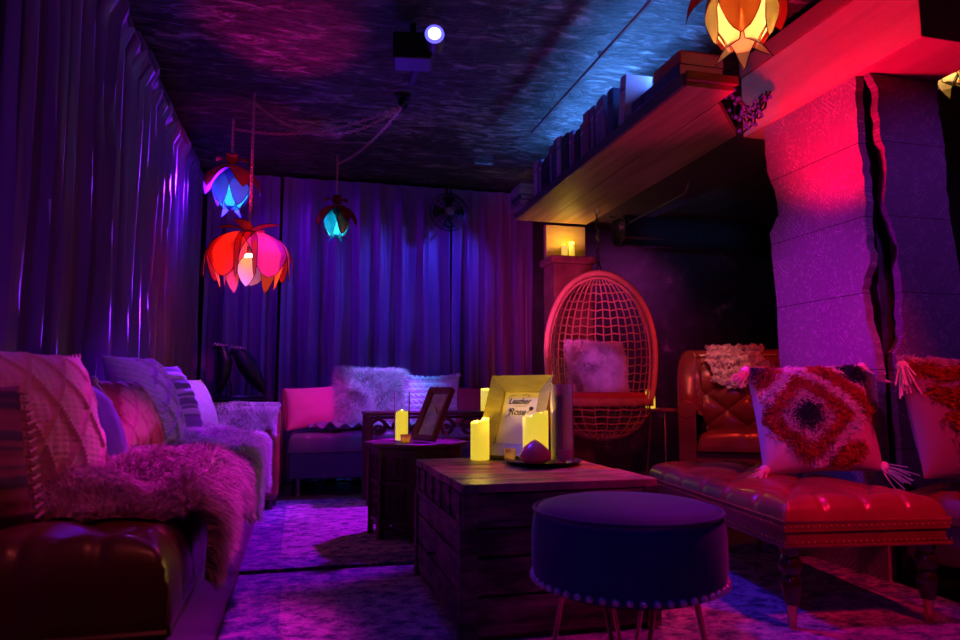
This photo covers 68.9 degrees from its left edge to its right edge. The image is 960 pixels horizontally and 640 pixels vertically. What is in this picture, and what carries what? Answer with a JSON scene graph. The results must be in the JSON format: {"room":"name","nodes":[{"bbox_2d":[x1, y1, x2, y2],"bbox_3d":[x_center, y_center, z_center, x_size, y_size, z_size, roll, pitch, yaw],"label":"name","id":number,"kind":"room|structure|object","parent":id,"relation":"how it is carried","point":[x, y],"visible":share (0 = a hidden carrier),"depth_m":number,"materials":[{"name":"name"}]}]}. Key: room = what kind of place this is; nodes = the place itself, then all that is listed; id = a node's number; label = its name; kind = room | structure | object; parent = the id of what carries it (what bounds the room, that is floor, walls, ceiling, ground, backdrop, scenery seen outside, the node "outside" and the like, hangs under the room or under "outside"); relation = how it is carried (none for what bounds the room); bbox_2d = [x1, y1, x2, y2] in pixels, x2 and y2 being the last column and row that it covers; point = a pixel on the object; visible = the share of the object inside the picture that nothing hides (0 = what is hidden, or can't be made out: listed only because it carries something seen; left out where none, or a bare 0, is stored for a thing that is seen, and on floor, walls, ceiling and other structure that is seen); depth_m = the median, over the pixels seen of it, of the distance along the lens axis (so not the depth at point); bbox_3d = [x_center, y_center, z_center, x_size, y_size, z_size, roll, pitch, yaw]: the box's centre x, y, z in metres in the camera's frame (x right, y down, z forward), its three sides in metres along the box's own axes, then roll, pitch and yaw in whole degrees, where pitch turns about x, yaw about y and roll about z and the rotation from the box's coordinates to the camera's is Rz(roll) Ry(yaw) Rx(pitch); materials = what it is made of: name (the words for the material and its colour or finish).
{"room":"entertainment venue","nodes":[
{"label":"entertainment venue","id":0,"kind":"room"},
{"bbox_2d":[128,0,820,192],"bbox_3d":[1.463,-1.657,3.032,6.350,0.100,8.200,1,-6,-14],"label":"ceiling","id":1,"kind":"structure","parent":0,"point":[501,66],"depth_m":4.25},
{"bbox_2d":[0,0,204,380],"bbox_3d":[-1.642,-0.257,2.954,0.214,2.660,6.063,1,-6,-14],"label":"curtain","id":2,"kind":"object","parent":1,"relation":"hanging from","point":[101,177],"visible":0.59,"depth_m":2.87,"materials":[{"name":"fabric"}]},
{"bbox_2d":[203,119,260,217],"bbox_3d":[-1.733,-1.077,4.906,0.391,0.693,0.391,1,-6,-14],"label":"lamp","id":3,"kind":"object","parent":1,"relation":"hanging from","point":[228,184],"visible":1,"depth_m":4.80,"materials":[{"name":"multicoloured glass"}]},
{"bbox_2d":[200,175,280,401],"bbox_3d":[-2.036,0.051,5.942,0.596,2.640,0.181,1,-6,-14],"label":"curtain","id":4,"kind":"object","parent":1,"relation":"hanging from","point":[246,318],"visible":0.47,"depth_m":5.96,"materials":[{"name":"fabric"}]},
{"bbox_2d":[200,92,293,293],"bbox_3d":[-1.446,-0.824,4.422,0.549,1.292,0.532,1,-6,-14],"label":"lamp","id":5,"kind":"object","parent":1,"relation":"hanging from","point":[252,256],"visible":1,"depth_m":4.24,"materials":[{"name":"red glass"}]},
{"bbox_2d":[316,155,356,241],"bbox_3d":[-1.157,-0.991,5.668,0.326,0.713,0.324,1,-6,-14],"label":"lamp","id":6,"kind":"object","parent":1,"relation":"hanging from","point":[336,217],"visible":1,"depth_m":5.58,"materials":[{"name":"teal glass"}]},
{"bbox_2d":[278,177,449,483],"bbox_3d":[-1.002,0.078,6.208,1.485,2.640,0.159,1,-6,-13],"label":"curtain","id":7,"kind":"object","parent":1,"relation":"hanging from","point":[378,296],"visible":0.63,"depth_m":6.24,"materials":[{"name":"fabric"}]},
{"bbox_2d":[394,91,411,108],"bbox_3d":[-0.498,-1.409,4.526,0.120,0.095,0.120,1,-6,-14],"label":"ceiling hook","id":8,"kind":"object","parent":1,"relation":"attached to","point":[402,96],"visible":1,"depth_m":4.50,"materials":[{"name":"black metal"}]},
{"bbox_2d":[233,106,400,135],"bbox_3d":[-1.117,-1.316,4.720,1.317,0.117,0.021,-2,-6,18],"label":"chain","id":9,"kind":"object","parent":8,"relation":"hanging from","point":[381,114],"visible":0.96,"depth_m":4.70,"materials":[{"name":"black metal"}]},
{"bbox_2d":[253,102,400,135],"bbox_3d":[-0.973,-1.287,4.495,0.962,0.214,0.022,0,-6,-2],"label":"chain","id":10,"kind":"object","parent":8,"relation":"hanging from","point":[257,105],"visible":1,"depth_m":4.49,"materials":[{"name":"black metal"}]},
{"bbox_2d":[337,109,400,164],"bbox_3d":[-0.828,-1.298,5.104,0.019,0.076,1.360,3,-7,-29],"label":"chain","id":11,"kind":"object","parent":8,"relation":"hanging from","point":[370,142],"visible":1,"depth_m":4.99,"materials":[{"name":"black metal"}]},
{"bbox_2d":[408,71,418,85],"bbox_3d":[-0.379,-1.483,4.149,0.030,0.020,0.400,1,-6,-14],"label":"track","id":12,"kind":"object","parent":1,"relation":"attached to","point":[414,74],"visible":0.43,"depth_m":4.24,"materials":[{"name":"black"}]},
{"bbox_2d":[393,23,444,71],"bbox_3d":[-0.314,-1.446,3.584,0.260,0.230,0.291,0,-6,-4],"label":"spotlight","id":13,"kind":"object","parent":1,"relation":"attached to","point":[413,50],"visible":1,"depth_m":3.56,"materials":[{"name":"black"}]},
{"bbox_2d":[430,187,467,230],"bbox_3d":[-0.284,-1.004,6.281,0.345,0.433,0.162,1,-6,-14],"label":"fan","id":14,"kind":"object","parent":1,"relation":"hanging from","point":[449,211],"visible":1,"depth_m":6.23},
{"bbox_2d":[451,189,532,424],"bbox_3d":[0.110,0.105,6.474,0.782,2.640,0.158,1,-6,-14],"label":"curtain","id":15,"kind":"object","parent":1,"relation":"hanging from","point":[492,252],"visible":0.58,"depth_m":6.52,"materials":[{"name":"fabric"}]},
{"bbox_2d":[531,0,652,132],"bbox_3d":[0.700,-1.469,3.680,0.028,0.044,2.664,1,-6,-14],"label":"rod","id":16,"kind":"object","parent":1,"relation":"attached to","point":[600,53],"visible":1,"depth_m":3.86,"materials":[{"name":"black metal"}]},
{"bbox_2d":[685,0,788,69],"bbox_3d":[1.094,-1.353,2.933,0.435,0.536,0.435,1,-6,-14],"label":"lamp","id":17,"kind":"object","parent":1,"relation":"hanging from","point":[739,27],"visible":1,"depth_m":2.86,"materials":[{"name":"orange glass"}]},
{"bbox_2d":[937,70,959,98],"bbox_3d":[2.245,-1.333,3.398,0.350,0.483,0.342,1,-6,-14],"label":"lamp","id":18,"kind":"object","parent":1,"relation":"hanging from","point":[945,85],"visible":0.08,"depth_m":3.40,"materials":[{"name":"yellow glass"}]},
{"bbox_2d":[197,172,778,482],"bbox_3d":[0.459,0.127,6.797,6.150,2.700,0.100,1,-6,-14],"label":"wall","id":19,"kind":"structure","parent":0,"point":[694,299],"depth_m":7.10,"materials":[{"name":"paint"}]},
{"bbox_2d":[610,207,773,253],"bbox_3d":[1.892,-0.813,6.066,1.520,0.435,0.290,1,-6,-14],"label":"air duct","id":20,"kind":"object","parent":19,"relation":"hanging from","point":[659,231],"visible":0.8,"depth_m":5.95,"materials":[{"name":"black"}]},
{"bbox_2d":[585,85,959,228],"bbox_3d":[2.636,-1.174,4.842,2.000,0.060,5.200,1,-6,-14],"label":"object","id":21,"kind":"structure","parent":19,"relation":"attached to","point":[733,200],"depth_m":5.86,"materials":[{"name":"brown wood"}]},
{"bbox_2d":[216,471,959,639],"bbox_3d":[1.463,1.129,2.753,6.350,0.100,8.200,1,-6,-14],"label":"floor","id":22,"kind":"structure","parent":0,"point":[950,590],"depth_m":5.28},
{"bbox_2d":[0,507,255,639],"bbox_3d":[-1.273,0.826,2.854,0.563,0.525,3.308,1,-6,-14],"label":"sofa","id":23,"kind":"object","parent":22,"relation":"on","point":[115,578],"visible":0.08,"depth_m":1.35,"materials":[{"name":"leather"}]},
{"bbox_2d":[0,385,44,529],"bbox_3d":[-1.069,0.284,1.386,0.172,0.310,0.374,-2,-6,22],"label":"cushion","id":24,"kind":"object","parent":23,"relation":"on","point":[15,508],"visible":0.98,"depth_m":1.48,"materials":[{"name":"fabric"}]},
{"bbox_2d":[0,351,110,488],"bbox_3d":[-1.117,0.252,1.691,0.281,0.399,0.467,-3,-6,24],"label":"cushion","id":25,"kind":"object","parent":23,"relation":"on","point":[68,427],"visible":0.74,"depth_m":1.69,"materials":[{"name":"fabric"}]},
{"bbox_2d":[28,442,261,598],"bbox_3d":[-1.017,0.548,2.110,0.659,0.386,1.346,1,-6,-14],"label":"fur throw","id":26,"kind":"object","parent":23,"relation":"on","point":[158,482],"visible":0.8,"depth_m":1.69,"materials":[{"name":"fur"}]},
{"bbox_2d":[92,387,126,458],"bbox_3d":[-1.186,0.333,2.050,0.226,0.306,0.336,-1,-6,8],"label":"cushion","id":27,"kind":"object","parent":26,"relation":"on","point":[109,420],"visible":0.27,"depth_m":2.08,"materials":[{"name":"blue fabric"}]},
{"bbox_2d":[89,376,164,448],"bbox_3d":[-1.269,0.348,2.496,0.212,0.293,0.322,-1,-6,8],"label":"cushion","id":28,"kind":"object","parent":26,"relation":"on","point":[134,405],"visible":0.66,"depth_m":2.45,"materials":[{"name":"fabric"}]},
{"bbox_2d":[166,420,272,519],"bbox_3d":[-1.308,0.764,3.547,0.477,0.466,1.721,1,-6,-14],"label":"fur throw","id":29,"kind":"object","parent":23,"relation":"on","point":[257,444],"visible":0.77,"depth_m":3.41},
{"bbox_2d":[102,355,186,443],"bbox_3d":[-1.387,0.345,2.916,0.255,0.384,0.340,-1,-6,8],"label":"cushion","id":30,"kind":"object","parent":29,"relation":"on","point":[149,373],"visible":0.62,"depth_m":2.88,"materials":[{"name":"fabric"}]},
{"bbox_2d":[165,366,202,433],"bbox_3d":[-1.586,0.419,3.607,0.237,0.374,0.350,-1,-6,8],"label":"cushion","id":31,"kind":"object","parent":29,"relation":"on","point":[186,395],"visible":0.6,"depth_m":3.60,"materials":[{"name":"fabric"}]},
{"bbox_2d":[187,380,217,425],"bbox_3d":[-1.726,0.510,4.205,0.210,0.311,0.360,-1,-6,12],"label":"cushion","id":32,"kind":"object","parent":29,"relation":"on","point":[206,406],"visible":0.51,"depth_m":4.20,"materials":[{"name":"fabric"}]},
{"bbox_2d":[212,399,270,402],"bbox_3d":[-1.914,0.987,5.550,0.460,0.720,0.260,1,-6,-14],"label":"pedestal","id":33,"kind":"object","parent":22,"relation":"on","point":[213,400],"visible":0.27,"depth_m":5.46,"materials":[{"name":"black"}]},
{"bbox_2d":[213,342,266,397],"bbox_3d":[-1.915,0.404,5.608,0.423,0.442,0.252,1,-6,-14],"label":"bird sculpture","id":34,"kind":"object","parent":33,"relation":"on","point":[246,364],"visible":1,"depth_m":5.56,"materials":[{"name":"brown metal"}]},
{"bbox_2d":[235,406,282,509],"bbox_3d":[-1.736,0.952,4.894,0.660,0.680,0.760,1,-6,-14],"label":"seat","id":35,"kind":"object","parent":22,"relation":"on","point":[276,452],"visible":0.12,"depth_m":4.61,"materials":[{"name":"fabric"}]},
{"bbox_2d":[213,401,280,436],"bbox_3d":[-1.643,0.708,4.600,0.667,0.352,0.288,1,-6,-14],"label":"fur throw","id":36,"kind":"object","parent":35,"relation":"on","point":[249,415],"visible":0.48,"depth_m":4.56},
{"bbox_2d":[238,498,413,574],"bbox_3d":[-0.388,1.218,4.229,1.905,0.016,1.980,1,-6,-14],"label":"rug","id":37,"kind":"object","parent":22,"relation":"on","point":[313,534],"visible":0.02,"depth_m":3.66,"materials":[{"name":"carpet"}]},
{"bbox_2d":[364,438,466,542],"bbox_3d":[-0.359,0.933,3.891,0.534,0.518,0.534,3,-6,-24],"label":"table","id":38,"kind":"object","parent":37,"relation":"on","point":[392,467],"visible":0.47,"depth_m":3.69,"materials":[{"name":"brown wood"}]},
{"bbox_2d":[394,392,409,441],"bbox_3d":[-0.429,0.531,3.841,0.088,0.270,0.088,1,-6,-14],"label":"hurricane","id":39,"kind":"object","parent":38,"relation":"on","point":[401,399],"visible":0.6,"depth_m":3.81,"materials":[{"name":"white"}]},
{"bbox_2d":[400,434,411,442],"bbox_3d":[-0.396,0.634,3.740,0.060,0.045,0.060,1,-6,-14],"label":"tealight holder","id":40,"kind":"object","parent":38,"relation":"on","point":[405,438],"visible":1,"depth_m":3.72,"materials":[{"name":"orange glass"}]},
{"bbox_2d":[411,387,454,441],"bbox_3d":[-0.268,0.531,3.960,0.170,0.301,0.200,5,-8,-42],"label":"frame","id":41,"kind":"object","parent":38,"relation":"on","point":[428,425],"visible":0.96,"depth_m":3.96,"materials":[{"name":"red wood"}]},
{"bbox_2d":[418,394,446,434],"bbox_3d":[-0.262,0.535,3.965,0.140,0.260,0.004,-6,-34,47],"label":"print","id":42,"kind":"object","parent":41,"relation":"attached to","point":[428,425],"depth_m":3.97},
{"bbox_2d":[361,410,483,505],"bbox_3d":[-0.351,0.984,5.050,0.980,0.648,0.340,1,-6,-14],"label":"table","id":43,"kind":"object","parent":37,"relation":"on","point":[368,430],"visible":0.52,"depth_m":4.95,"materials":[{"name":"brown wood"}]},
{"bbox_2d":[481,388,488,410],"bbox_3d":[0.053,0.584,5.163,0.096,0.169,0.096,1,-6,-14],"label":"pillar candle","id":44,"kind":"object","parent":43,"relation":"on","point":[484,391],"visible":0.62,"depth_m":5.12,"materials":[{"name":"yellow wax"}]},
{"bbox_2d":[287,425,470,496],"bbox_3d":[-0.409,1.136,5.829,2.300,0.500,0.620,1,-6,-14],"label":"sofa","id":45,"kind":"object","parent":22,"relation":"on","point":[325,453],"visible":0.15,"depth_m":5.34,"materials":[{"name":"fabric"}]},
{"bbox_2d":[282,386,340,430],"bbox_3d":[-1.307,0.697,5.601,0.538,0.360,0.202,2,-6,-20],"label":"cushion","id":46,"kind":"object","parent":45,"relation":"on","point":[306,406],"visible":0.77,"depth_m":5.53,"materials":[{"name":"pink fabric"}]},
{"bbox_2d":[308,420,415,429],"bbox_3d":[-0.884,0.823,5.515,0.912,0.072,0.214,1,-6,-14],"label":"blanket","id":47,"kind":"object","parent":45,"relation":"on","point":[320,425],"visible":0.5,"depth_m":5.43,"materials":[{"name":"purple fabric"}]},
{"bbox_2d":[327,365,410,430],"bbox_3d":[-0.898,0.687,5.718,0.719,0.657,0.449,2,-6,-17],"label":"cushion","id":48,"kind":"object","parent":45,"relation":"on","point":[359,390],"visible":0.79,"depth_m":5.63,"materials":[{"name":"white fur"}]},
{"bbox_2d":[404,373,460,425],"bbox_3d":[-0.430,0.665,5.896,0.551,0.449,0.197,1,-6,-10],"label":"cushion","id":49,"kind":"object","parent":45,"relation":"on","point":[419,387],"visible":0.44,"depth_m":5.88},
{"bbox_2d":[455,387,481,424],"bbox_3d":[-0.001,0.737,5.961,0.467,0.342,0.183,1,-6,-10],"label":"cushion","id":50,"kind":"object","parent":45,"relation":"on","point":[467,398],"visible":0.44,"depth_m":5.90,"materials":[{"name":"red fabric"}]},
{"bbox_2d":[540,225,596,463],"bbox_3d":[0.740,0.281,5.821,0.400,2.200,0.300,1,-6,-14],"label":"wooden post","id":51,"kind":"object","parent":22,"relation":"on","point":[559,269],"visible":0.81,"depth_m":5.75,"materials":[{"name":"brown wood"}]},
{"bbox_2d":[569,242,574,255],"bbox_3d":[0.768,-0.589,5.858,0.048,0.138,0.048,1,-6,-14],"label":"pillar candle","id":52,"kind":"object","parent":51,"relation":"on","point":[571,244],"visible":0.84,"depth_m":5.84,"materials":[{"name":"yellow wax"}]},
{"bbox_2d":[217,543,959,639],"bbox_3d":[0.572,1.002,2.041,2.635,0.012,2.645,1,-6,-14],"label":"rug","id":53,"kind":"object","parent":22,"relation":"on","point":[837,602],"visible":0.61,"depth_m":2.52,"materials":[{"name":"carpet"}]},
{"bbox_2d":[414,458,661,639],"bbox_3d":[0.145,0.817,2.701,0.719,0.492,0.917,1,-6,-14],"label":"table","id":54,"kind":"object","parent":53,"relation":"on","point":[473,519],"visible":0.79,"depth_m":2.26,"materials":[{"name":"brown wood"}]},
{"bbox_2d":[471,417,488,460],"bbox_3d":[0.000,0.506,2.989,0.080,0.178,0.080,1,-6,-14],"label":"pillar candle","id":55,"kind":"object","parent":54,"relation":"on","point":[479,429],"visible":1,"depth_m":2.96,"materials":[{"name":"yellow wax"}]},
{"bbox_2d":[483,375,556,459],"bbox_3d":[0.162,0.428,3.094,0.310,0.370,0.208,-4,-7,31],"label":"frame","id":56,"kind":"object","parent":54,"relation":"on","point":[510,398],"visible":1,"depth_m":3.12,"materials":[{"name":"brown wood"}]},
{"bbox_2d":[495,393,538,443],"bbox_3d":[0.170,0.437,3.107,0.182,0.252,0.004,-4,-31,31],"label":"print","id":57,"kind":"object","parent":56,"relation":"on","point":[510,430],"depth_m":3.11},
{"bbox_2d":[505,457,581,466],"bbox_3d":[0.258,0.579,2.861,0.314,0.016,0.314,1,-6,-14],"label":"serving tray","id":58,"kind":"object","parent":54,"relation":"on","point":[517,461],"visible":0.56,"depth_m":2.75,"materials":[{"name":"black"}]},
{"bbox_2d":[504,448,515,459],"bbox_3d":[0.126,0.566,2.943,0.052,0.050,0.052,1,-6,-14],"label":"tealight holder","id":59,"kind":"object","parent":58,"relation":"on","point":[510,453],"visible":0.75,"depth_m":2.92,"materials":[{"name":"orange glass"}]},
{"bbox_2d":[519,439,550,463],"bbox_3d":[0.216,0.518,2.748,0.128,0.098,0.128,1,-6,-14],"label":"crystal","id":60,"kind":"object","parent":58,"relation":"on","point":[534,452],"visible":0.98,"depth_m":2.70,"materials":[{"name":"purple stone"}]},
{"bbox_2d":[523,410,547,448],"bbox_3d":[0.226,0.468,2.854,0.104,0.202,0.104,1,-6,-14],"label":"pillar candle","id":61,"kind":"object","parent":58,"relation":"on","point":[535,426],"visible":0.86,"depth_m":2.81,"materials":[{"name":"yellow wax"}]},
{"bbox_2d":[550,358,573,462],"bbox_3d":[0.333,0.366,2.850,0.092,0.420,0.092,1,-6,-14],"label":"glass cylinder","id":62,"kind":"object","parent":58,"relation":"on","point":[561,395],"visible":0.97,"depth_m":2.81,"materials":[{"name":"clear"}]},
{"bbox_2d":[530,491,731,639],"bbox_3d":[0.367,0.711,1.730,0.488,0.530,0.486,-2,-6,22],"label":"stool","id":63,"kind":"object","parent":53,"relation":"on","point":[623,550],"visible":1,"depth_m":1.56,"materials":[{"name":"blue fabric"}]},
{"bbox_2d":[646,460,953,628],"bbox_3d":[1.216,0.869,2.932,0.611,0.455,1.250,1,-6,-7],"label":"tufted ottoman","id":64,"kind":"object","parent":53,"relation":"on","point":[792,512],"visible":0.81,"depth_m":2.38,"materials":[{"name":"brown leather"}]},
{"bbox_2d":[725,362,919,489],"bbox_3d":[1.412,0.454,2.961,0.699,0.553,0.324,1,-6,-6],"label":"cushion","id":65,"kind":"object","parent":64,"relation":"on","point":[813,418],"visible":1,"depth_m":2.88,"materials":[{"name":"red fabric"}]},
{"bbox_2d":[639,407,676,474],"bbox_3d":[1.515,1.047,5.700,0.460,0.653,0.460,1,-6,-14],"label":"round side table","id":66,"kind":"object","parent":22,"relation":"on","point":[656,409],"visible":0.52,"depth_m":5.62,"materials":[{"name":"red"}]},
{"bbox_2d":[677,349,779,462],"bbox_3d":[1.948,0.764,5.207,0.926,1.115,0.685,-2,-6,16],"label":"tufted armchair","id":67,"kind":"object","parent":22,"relation":"on","point":[716,423],"visible":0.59,"depth_m":5.37,"materials":[{"name":"brown leather"}]},
{"bbox_2d":[697,427,760,452],"bbox_3d":[1.939,0.873,5.165,0.660,0.150,0.620,-2,-6,16],"label":"seat cushion","id":68,"kind":"object","parent":67,"relation":"on","point":[709,439],"depth_m":4.92,"materials":[{"name":"brown leather"}]},
{"bbox_2d":[704,343,769,389],"bbox_3d":[2.011,0.366,5.480,0.482,0.384,0.293,-2,-6,18],"label":"throw","id":69,"kind":"object","parent":67,"relation":"on","point":[750,355],"visible":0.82,"depth_m":5.42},
{"bbox_2d":[764,72,959,583],"bbox_3d":[1.839,0.036,3.372,0.479,2.200,0.685,1,-6,-14],"label":"pillar","id":70,"kind":"structure","parent":22,"relation":"on","point":[865,261],"depth_m":3.12,"materials":[{"name":"concrete"}]},
{"bbox_2d":[739,0,959,139],"bbox_3d":[1.810,-1.286,3.416,0.430,0.440,1.160,1,-6,-14],"label":"ceiling beam","id":71,"kind":"structure","parent":70,"relation":"on","point":[834,42],"depth_m":3.16,"materials":[{"name":"red"}]},
{"bbox_2d":[514,70,765,224],"bbox_3d":[1.173,-0.980,4.672,1.170,0.080,2.724,1,-6,-14],"label":"shelf","id":72,"kind":"object","parent":71,"relation":"attached to","point":[685,133],"visible":0.98,"depth_m":4.35,"materials":[{"name":"brown wood"}]},
{"bbox_2d":[510,199,529,212],"bbox_3d":[0.359,-0.910,5.604,0.182,0.045,0.250,1,-6,-14],"label":"book","id":73,"kind":"object","parent":72,"relation":"on","point":[519,204],"visible":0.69,"depth_m":5.52,"materials":[{"name":"purple paper"}]},
{"bbox_2d":[511,194,533,204],"bbox_3d":[0.371,-0.953,5.611,0.182,0.040,0.250,1,-6,-14],"label":"book","id":74,"kind":"object","parent":73,"relation":"on","point":[520,196],"visible":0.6,"depth_m":5.49,"materials":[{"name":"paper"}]},
{"bbox_2d":[510,187,533,201],"bbox_3d":[0.359,-0.999,5.613,0.182,0.050,0.250,1,-6,-14],"label":"book","id":75,"kind":"object","parent":74,"relation":"on","point":[520,190],"visible":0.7,"depth_m":5.50,"materials":[{"name":"purple paper"}]},
{"bbox_2d":[511,183,533,193],"bbox_3d":[0.371,-1.042,5.620,0.182,0.035,0.250,1,-6,-14],"label":"book","id":76,"kind":"object","parent":75,"relation":"on","point":[524,185],"visible":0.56,"depth_m":5.50,"materials":[{"name":"purple paper"}]},
{"bbox_2d":[534,160,538,195],"bbox_3d":[0.501,-1.059,5.348,0.162,0.290,0.090,1,-6,-14],"label":"book","id":77,"kind":"object","parent":72,"relation":"on","point":[536,165],"visible":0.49,"depth_m":5.31,"materials":[{"name":"purple paper"}]},
{"bbox_2d":[538,159,544,191],"bbox_3d":[0.527,-1.061,5.271,0.162,0.280,0.060,1,-6,-14],"label":"book","id":78,"kind":"object","parent":72,"relation":"on","point":[540,161],"visible":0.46,"depth_m":5.24,"materials":[{"name":"purple paper"}]},
{"bbox_2d":[542,160,544,188],"bbox_3d":[0.551,-1.054,5.198,0.162,0.250,0.080,1,-6,-14],"label":"book","id":79,"kind":"object","parent":72,"relation":"on","point":[543,162],"visible":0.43,"depth_m":5.19,"materials":[{"name":"grey paper"}]},
{"bbox_2d":[544,155,548,186],"bbox_3d":[0.561,-1.062,5.112,0.162,0.250,0.080,1,-6,-14],"label":"book","id":80,"kind":"object","parent":72,"relation":"on","point":[546,166],"visible":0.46,"depth_m":5.09,"materials":[{"name":"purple paper"}]},
{"bbox_2d":[548,145,553,182],"bbox_3d":[0.583,-1.096,5.052,0.162,0.313,0.078,1,-6,-14],"label":"book","id":81,"kind":"object","parent":72,"relation":"on","point":[550,149],"visible":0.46,"depth_m":5.03,"materials":[{"name":"purple paper"}]},
{"bbox_2d":[553,137,557,178],"bbox_3d":[0.612,-1.117,4.967,0.162,0.330,0.090,1,-6,-14],"label":"book","id":82,"kind":"object","parent":72,"relation":"on","point":[554,141],"visible":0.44,"depth_m":4.96,"materials":[{"name":"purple paper"}]},
{"bbox_2d":[556,135,563,176],"bbox_3d":[0.623,-1.116,4.876,0.162,0.310,0.080,1,-6,-14],"label":"book","id":83,"kind":"object","parent":72,"relation":"on","point":[559,139],"visible":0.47,"depth_m":4.84,"materials":[{"name":"purple paper"}]},
{"bbox_2d":[562,132,569,172],"bbox_3d":[0.653,-1.116,4.779,0.162,0.290,0.110,1,-6,-14],"label":"book","id":84,"kind":"object","parent":72,"relation":"on","point":[565,139],"visible":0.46,"depth_m":4.75,"materials":[{"name":"grey paper"}]},
{"bbox_2d":[569,130,576,166],"bbox_3d":[0.683,-1.120,4.687,0.162,0.280,0.070,1,-6,-14],"label":"book","id":85,"kind":"object","parent":72,"relation":"on","point":[572,132],"visible":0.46,"depth_m":4.67,"materials":[{"name":"purple paper"}]},
{"bbox_2d":[571,134,575,163],"bbox_3d":[0.688,-1.101,4.618,0.162,0.230,0.050,1,-6,-14],"label":"book","id":86,"kind":"object","parent":72,"relation":"on","point":[573,143],"visible":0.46,"depth_m":4.59,"materials":[{"name":"purple paper"}]},
{"bbox_2d":[575,129,580,160],"bbox_3d":[0.709,-1.112,4.561,0.162,0.240,0.060,1,-6,-14],"label":"book","id":87,"kind":"object","parent":72,"relation":"on","point":[577,133],"visible":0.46,"depth_m":4.54,"materials":[{"name":"grey paper"}]},
{"bbox_2d":[580,123,582,156],"bbox_3d":[0.732,-1.129,4.495,0.162,0.260,0.070,1,-6,-14],"label":"book","id":88,"kind":"object","parent":72,"relation":"on","point":[581,125],"visible":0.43,"depth_m":4.49,"materials":[{"name":"purple paper"}]},
{"bbox_2d":[583,109,589,154],"bbox_3d":[0.742,-1.157,4.412,0.162,0.300,0.090,1,-6,-14],"label":"book","id":89,"kind":"object","parent":72,"relation":"on","point":[586,116],"visible":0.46,"depth_m":4.38,"materials":[{"name":"purple paper"}]},
{"bbox_2d":[590,105,596,149],"bbox_3d":[0.768,-1.165,4.335,0.162,0.300,0.060,1,-6,-14],"label":"book","id":90,"kind":"object","parent":72,"relation":"on","point":[592,109],"visible":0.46,"depth_m":4.31,"materials":[{"name":"purple paper"}]},
{"bbox_2d":[595,108,599,144],"bbox_3d":[0.789,-1.156,4.276,0.162,0.270,0.050,1,-6,-14],"label":"book","id":91,"kind":"object","parent":72,"relation":"on","point":[596,116],"visible":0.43,"depth_m":4.26,"materials":[{"name":"purple paper"}]},
{"bbox_2d":[544,202,657,440],"bbox_3d":[0.872,-0.004,5.165,0.830,1.765,0.608,0,-6,-2],"label":"chair","id":92,"kind":"object","parent":72,"relation":"hanging from","point":[632,398],"visible":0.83,"depth_m":5.11,"materials":[{"name":"wicker"}]},
{"bbox_2d":[562,339,629,392],"bbox_3d":[0.851,0.367,5.114,0.548,0.472,0.328,1,-6,-11],"label":"cushion","id":93,"kind":"object","parent":92,"relation":"on","point":[595,366],"visible":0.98,"depth_m":5.03,"materials":[{"name":"white fur"}]},
{"bbox_2d":[596,95,607,140],"bbox_3d":[0.800,-1.176,4.186,0.162,0.320,0.138,1,-6,-14],"label":"book","id":94,"kind":"object","parent":72,"relation":"on","point":[602,108],"visible":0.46,"depth_m":4.16,"materials":[{"name":"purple paper"}]},
{"bbox_2d":[607,87,619,134],"bbox_3d":[0.833,-1.190,4.081,0.162,0.300,0.070,1,-6,-14],"label":"book","id":95,"kind":"object","parent":72,"relation":"on","point":[613,95],"visible":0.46,"depth_m":4.04,"materials":[{"name":"blue paper"}]},
{"bbox_2d":[618,74,651,125],"bbox_3d":[0.874,-1.212,3.948,0.162,0.317,0.118,1,-6,-14],"label":"book","id":96,"kind":"object","parent":72,"relation":"on","point":[632,87],"visible":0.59,"depth_m":3.91,"materials":[{"name":"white paper"}]},
{"bbox_2d":[628,75,679,117],"bbox_3d":[0.988,-1.113,3.602,0.242,0.050,0.520,1,-6,-14],"label":"book","id":97,"kind":"object","parent":72,"relation":"on","point":[676,76],"visible":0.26,"depth_m":3.54,"materials":[{"name":"purple paper"}]},
{"bbox_2d":[631,63,723,112],"bbox_3d":[1.002,-1.169,3.601,0.242,0.060,0.500,1,-6,-14],"label":"book","id":98,"kind":"object","parent":97,"relation":"on","point":[680,68],"visible":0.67,"depth_m":3.40,"materials":[{"name":"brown paper"}]},
{"bbox_2d":[654,50,724,83],"bbox_3d":[1.041,-1.245,3.505,0.242,0.070,0.260,1,-6,-14],"label":"book","id":99,"kind":"object","parent":98,"relation":"on","point":[682,56],"visible":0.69,"depth_m":3.39,"materials":[{"name":"red paper"}]},
{"bbox_2d":[627,182,688,222],"bbox_3d":[1.337,-0.879,5.334,0.012,0.082,0.960,1,-6,-14],"label":"metal rod","id":100,"kind":"object","parent":72,"relation":"attached to","point":[688,182],"visible":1,"depth_m":5.22,"materials":[{"name":"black metal"}]},
{"bbox_2d":[723,88,771,133],"bbox_3d":[1.368,-1.074,3.577,0.282,0.238,0.072,1,-6,-14],"label":"bead garland","id":101,"kind":"object","parent":72,"relation":"hanging from","point":[764,99],"visible":0.96,"depth_m":3.57,"materials":[{"name":"purple plastic"}]},
{"bbox_2d":[907,481,959,570],"bbox_3d":[2.127,0.842,2.590,0.720,0.440,0.660,1,-6,-14],"label":"leather chair","id":102,"kind":"object","parent":22,"relation":"on","point":[947,495],"visible":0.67,"depth_m":2.64,"materials":[{"name":"brown leather"}]},
{"bbox_2d":[895,354,959,478],"bbox_3d":[1.915,0.385,2.747,0.571,0.513,0.296,1,-6,-7],"label":"cushion","id":103,"kind":"object","parent":102,"relation":"on","point":[930,387],"visible":1,"depth_m":2.71,"materials":[{"name":"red fabric"}]},
{"bbox_2d":[946,171,959,270],"bbox_3d":[4.491,-0.186,3.664,0.100,2.700,8.200,1,-6,-14],"label":"wall","id":104,"kind":"structure","parent":0,"point":[953,180],"depth_m":5.77,"materials":[{"name":"black"}]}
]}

